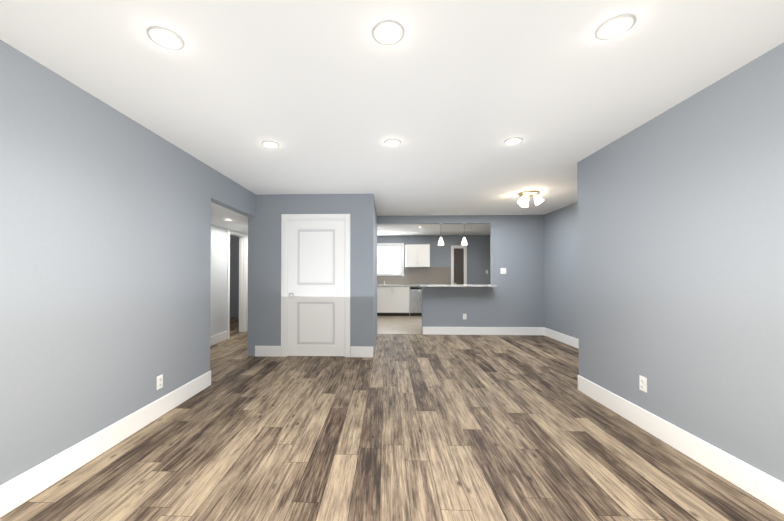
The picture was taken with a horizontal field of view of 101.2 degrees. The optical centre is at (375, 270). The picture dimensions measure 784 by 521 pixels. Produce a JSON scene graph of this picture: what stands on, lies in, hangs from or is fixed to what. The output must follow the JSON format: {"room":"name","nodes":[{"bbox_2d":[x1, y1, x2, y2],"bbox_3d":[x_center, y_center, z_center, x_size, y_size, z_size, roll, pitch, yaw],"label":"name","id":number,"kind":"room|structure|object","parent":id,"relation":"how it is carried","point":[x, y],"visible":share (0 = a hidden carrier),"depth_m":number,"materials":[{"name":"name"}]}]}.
{"room":"empty living room","nodes":[
{"label":"empty living room","id":0,"kind":"room"},
{"bbox_2d":[0,40,255,484],"bbox_3d":[-1.917,0.063,3.619,0.120,2.440,8.800,0,-1,2],"label":"wall","id":1,"kind":"structure","parent":0,"point":[105,248],"depth_m":2.14,"materials":[{"name":"grey paint"}]},
{"bbox_2d":[0,371,210,517],"bbox_3d":[-1.919,1.177,1.402,0.019,0.160,4.395,0,-1,2],"label":"baseboard","id":2,"kind":"structure","parent":1,"relation":"attached to","point":[24,487],"depth_m":2.10,"materials":[{"name":"white wood"}]},
{"bbox_2d":[156,374,162,389],"bbox_3d":[-1.877,0.973,2.797,0.012,0.116,0.072,0,-1,2],"label":"outlet","id":3,"kind":"object","parent":1,"relation":"attached to","point":[159,381],"visible":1,"depth_m":2.79,"materials":[{"name":"white plastic"}]},
{"bbox_2d":[210,224,238,336],"bbox_3d":[-2.917,0.085,5.503,0.120,2.440,5.340,0,-1,2],"label":"wall","id":4,"kind":"structure","parent":0,"point":[218,307],"depth_m":5.94,"materials":[{"name":"paint"}]},
{"bbox_2d":[210,331,226,345],"bbox_3d":[-2.880,1.213,4.525,0.015,0.160,3.175,0,-1,2],"label":"baseboard","id":5,"kind":"structure","parent":4,"relation":"attached to","point":[220,337],"depth_m":5.79,"materials":[{"name":"white wood"}]},
{"bbox_2d":[227,229,246,338],"bbox_3d":[-2.873,0.257,6.550,0.138,2.120,0.840,0,-1,2],"label":"door frame","id":6,"kind":"structure","parent":4,"relation":"attached to","point":[242,282],"depth_m":6.87,"materials":[{"name":"white wood"}]},
{"bbox_2d":[247,234,247,330],"bbox_3d":[-2.851,0.265,7.220,0.138,2.120,0.480,0,-1,2],"label":"trim","id":7,"kind":"structure","parent":4,"relation":"attached to","point":[247,282],"depth_m":6.99,"materials":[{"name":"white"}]},
{"bbox_2d":[211,202,247,233],"bbox_3d":[-2.386,-0.826,5.496,0.941,0.060,5.100,0,-1,2],"label":"ceiling","id":8,"kind":"structure","parent":0,"point":[238,223],"depth_m":5.08,"materials":[{"name":"white paint"}]},
{"bbox_2d":[255,194,366,348],"bbox_3d":[-0.989,0.077,4.890,1.650,2.440,0.120,0,-1,2],"label":"wall","id":9,"kind":"structure","parent":0,"point":[360,209],"depth_m":4.84,"materials":[{"name":"grey paint"}]},
{"bbox_2d":[255,346,280,356],"bbox_3d":[-1.621,1.217,4.829,0.389,0.160,0.015,0,-1,2],"label":"baseboard","id":10,"kind":"structure","parent":9,"relation":"attached to","point":[260,351],"depth_m":4.82,"materials":[{"name":"white wood"}]},
{"bbox_2d":[281,214,349,356],"bbox_3d":[-0.901,0.227,4.876,1.040,2.140,0.138,0,-1,2],"label":"door frame","id":11,"kind":"structure","parent":9,"relation":"attached to","point":[285,218],"depth_m":4.82,"materials":[{"name":"white wood"}]},
{"bbox_2d":[288,220,343,355],"bbox_3d":[-0.898,0.269,4.816,0.864,2.039,0.112,0,-1,2],"label":"door","id":12,"kind":"structure","parent":9,"relation":"in","point":[315,287],"depth_m":4.84,"materials":[{"name":"white wood"}]},
{"bbox_2d":[350,346,372,356],"bbox_3d":[-0.208,1.216,4.783,0.340,0.160,0.015,0,-1,2],"label":"baseboard","id":13,"kind":"structure","parent":9,"relation":"attached to","point":[355,351],"depth_m":4.78,"materials":[{"name":"white wood"}]},
{"bbox_2d":[367,194,376,355],"bbox_3d":[-0.071,0.088,5.775,0.129,2.440,1.950,0,-1,2],"label":"wall","id":14,"kind":"structure","parent":0,"point":[371,212],"depth_m":4.81,"materials":[{"name":"grey paint"}]},
{"bbox_2d":[0,318,783,520],"bbox_3d":[-1.050,1.319,4.117,9.220,0.060,10.120,0,-1,2],"label":"floor","id":15,"kind":"structure","parent":0,"point":[408,427],"depth_m":2.23,"materials":[{"name":"brown wood"}]},
{"bbox_2d":[0,0,783,235],"bbox_3d":[-1.034,-1.185,4.656,9.220,0.080,11.140,0,-1,2],"label":"ceiling","id":16,"kind":"structure","parent":0,"point":[332,96],"depth_m":1.99,"materials":[{"name":"white paint"}]},
{"bbox_2d":[147,26,183,49],"bbox_3d":[-1.068,-1.181,1.637,0.158,0.018,0.158,0,-1,2],"label":"recessed light","id":17,"kind":"object","parent":16,"relation":"in","point":[151,30],"visible":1,"depth_m":1.62,"materials":[{"name":"white"}]},
{"bbox_2d":[262,141,279,147],"bbox_3d":[-0.974,-1.166,2.976,0.158,0.018,0.158,0,-1,2],"label":"recessed light","id":18,"kind":"object","parent":16,"relation":"in","point":[276,143],"visible":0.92,"depth_m":2.96,"materials":[{"name":"white"}]},
{"bbox_2d":[372,20,403,44],"bbox_3d":[0.062,-1.182,1.600,0.158,0.018,0.158,0,-1,2],"label":"recessed light","id":19,"kind":"object","parent":16,"relation":"in","point":[399,26],"visible":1,"depth_m":1.58,"materials":[{"name":"white"}]},
{"bbox_2d":[384,139,400,146],"bbox_3d":[0.151,-1.166,2.939,0.158,0.018,0.158,0,-1,2],"label":"recessed light","id":20,"kind":"object","parent":16,"relation":"in","point":[398,141],"visible":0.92,"depth_m":2.92,"materials":[{"name":"white"}]},
{"bbox_2d":[504,137,522,144],"bbox_3d":[1.240,-1.167,2.904,0.158,0.018,0.158,0,-1,2],"label":"recessed light","id":21,"kind":"object","parent":16,"relation":"in","point":[520,141],"visible":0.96,"depth_m":2.90,"materials":[{"name":"white"}]},
{"bbox_2d":[517,190,543,206],"bbox_3d":[2.263,-1.046,4.794,0.376,0.194,0.356,0,-1,2],"label":"ceiling fixture","id":22,"kind":"object","parent":16,"relation":"attached to","point":[523,200],"visible":1,"depth_m":4.69,"materials":[{"name":"white glass"}]},
{"bbox_2d":[595,14,635,39],"bbox_3d":[1.161,-1.182,1.564,0.158,0.018,0.158,0,-1,2],"label":"recessed light","id":23,"kind":"object","parent":16,"relation":"in","point":[629,17],"visible":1,"depth_m":1.55,"materials":[{"name":"white"}]},
{"bbox_2d":[377,316,421,333],"bbox_3d":[1.230,1.368,8.379,4.940,0.060,3.490,0,-1,2],"label":"floor","id":24,"kind":"structure","parent":0,"point":[399,324],"depth_m":7.81,"materials":[{"name":"beige tile"}]},
{"bbox_2d":[377,285,408,315],"bbox_3d":[0.451,0.919,9.725,1.084,0.870,0.618,0,-1,2],"label":"base cabinet","id":25,"kind":"object","parent":24,"relation":"on","point":[393,300],"depth_m":9.42,"materials":[{"name":"white wood"}]},
{"bbox_2d":[410,287,421,315],"bbox_3d":[1.289,0.917,9.403,0.600,0.866,0.120,0,-1,2],"label":"stainless steel dishwasher","id":26,"kind":"object","parent":25,"relation":"in","point":[415,301],"visible":0.54,"depth_m":9.40,"materials":[{"name":"grey metal"}]},
{"bbox_2d":[409,285,418,315],"bbox_3d":[1.300,0.919,9.742,0.608,0.870,0.529,0,-1,2],"label":"base cabinet","id":27,"kind":"object","parent":24,"relation":"on","point":[409,285],"depth_m":9.42,"materials":[{"name":"white"}]},
{"bbox_2d":[377,235,489,284],"bbox_3d":[1.286,0.138,10.077,4.940,2.440,0.120,0,-1,2],"label":"wall","id":28,"kind":"structure","parent":0,"point":[478,256],"depth_m":9.98,"materials":[{"name":"grey paint"}]},
{"bbox_2d":[377,243,404,275],"bbox_3d":[0.265,-0.322,10.089,1.260,1.040,0.155,0,-1,2],"label":"kitchen window","id":29,"kind":"structure","parent":28,"relation":"in","point":[390,259],"depth_m":10.08,"materials":[{"name":"white"}]},
{"bbox_2d":[377,267,450,283],"bbox_3d":[0.629,0.177,10.034,3.370,0.538,0.007,0,-1,2],"label":"backsplash","id":30,"kind":"structure","parent":28,"relation":"attached to","point":[427,275],"depth_m":10.01,"materials":[{"name":"beige tile"}]},
{"bbox_2d":[405,244,429,266],"bbox_3d":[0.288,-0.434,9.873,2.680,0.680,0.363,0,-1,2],"label":"upper cabinet","id":31,"kind":"object","parent":28,"relation":"attached to","point":[417,255],"visible":0.5,"depth_m":9.69,"materials":[{"name":"white wood"}]},
{"bbox_2d":[451,245,466,283],"bbox_3d":[2.568,0.297,9.975,0.485,2.120,0.098,0,-1,2],"label":"door frame","id":32,"kind":"structure","parent":28,"relation":"attached to","point":[465,261],"depth_m":9.93,"materials":[{"name":"white wood"}]},
{"bbox_2d":[454,248,463,283],"bbox_3d":[2.571,0.338,9.923,0.309,2.020,0.092,0,-1,2],"label":"back door","id":33,"kind":"structure","parent":28,"relation":"in","point":[458,265],"depth_m":9.96,"materials":[{"name":"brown wood"}]},
{"bbox_2d":[377,215,544,326],"bbox_3d":[1.118,0.098,6.651,4.830,2.440,0.120,0,-1,2],"label":"wall","id":34,"kind":"structure","parent":0,"point":[514,297],"depth_m":6.55,"materials":[{"name":"grey paint"}]},
{"bbox_2d":[438,223,443,244],"bbox_3d":[1.343,-0.742,6.654,0.124,0.440,0.124,0,-1,2],"label":"pendant light","id":35,"kind":"object","parent":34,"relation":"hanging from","point":[440,242],"visible":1,"depth_m":6.61,"materials":[{"name":"white glass"}]},
{"bbox_2d":[418,284,496,286],"bbox_3d":[1.623,0.315,6.522,1.488,0.040,0.420,0,-1,2],"label":"countertop","id":36,"kind":"structure","parent":34,"relation":"on","point":[454,285],"depth_m":6.32,"materials":[{"name":"stone"}]},
{"bbox_2d":[461,223,466,244],"bbox_3d":[1.823,-0.742,6.638,0.124,0.440,0.124,0,-1,2],"label":"pendant light","id":37,"kind":"object","parent":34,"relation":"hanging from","point":[464,241],"visible":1,"depth_m":6.60,"materials":[{"name":"white glass"}]},
{"bbox_2d":[422,327,543,334],"bbox_3d":[2.170,1.237,6.534,2.440,0.160,0.019,0,-1,2],"label":"baseboard","id":38,"kind":"structure","parent":34,"relation":"attached to","point":[425,330],"depth_m":6.53,"materials":[{"name":"white wood"}]},
{"bbox_2d":[500,268,505,273],"bbox_3d":[2.590,0.017,6.537,0.118,0.116,0.013,0,-1,2],"label":"light switch","id":39,"kind":"object","parent":34,"relation":"attached to","point":[502,270],"visible":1,"depth_m":6.54,"materials":[{"name":"white plastic"}]},
{"bbox_2d":[544,202,578,338],"bbox_3d":[3.400,0.072,4.380,0.120,2.440,4.270,0,-1,2],"label":"wall","id":40,"kind":"structure","parent":0,"point":[561,270],"depth_m":5.87,"materials":[{"name":"grey paint"}]},
{"bbox_2d":[544,327,578,348],"bbox_3d":[3.334,1.212,4.429,0.015,0.160,4.150,0,-1,2],"label":"baseboard","id":41,"kind":"structure","parent":40,"relation":"attached to","point":[566,339],"depth_m":5.81,"materials":[{"name":"white wood"}]},
{"bbox_2d":[577,43,783,482],"bbox_3d":[2.160,0.035,1.270,0.120,2.440,4.370,0,-1,2],"label":"wall","id":42,"kind":"structure","parent":0,"point":[681,257],"depth_m":2.12,"materials":[{"name":"grey paint"}]},
{"bbox_2d":[639,375,646,392],"bbox_3d":[2.138,0.911,2.576,0.012,0.116,0.072,0,-1,2],"label":"outlet","id":43,"kind":"object","parent":42,"relation":"attached to","point":[642,383],"visible":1,"depth_m":2.57,"materials":[{"name":"white plastic"}]},
{"bbox_2d":[578,375,783,513],"bbox_3d":[2.092,1.175,1.259,0.019,0.160,4.370,0,-1,2],"label":"baseboard","id":44,"kind":"structure","parent":42,"relation":"attached to","point":[764,487],"depth_m":2.11,"materials":[{"name":"white wood"}]}
]}

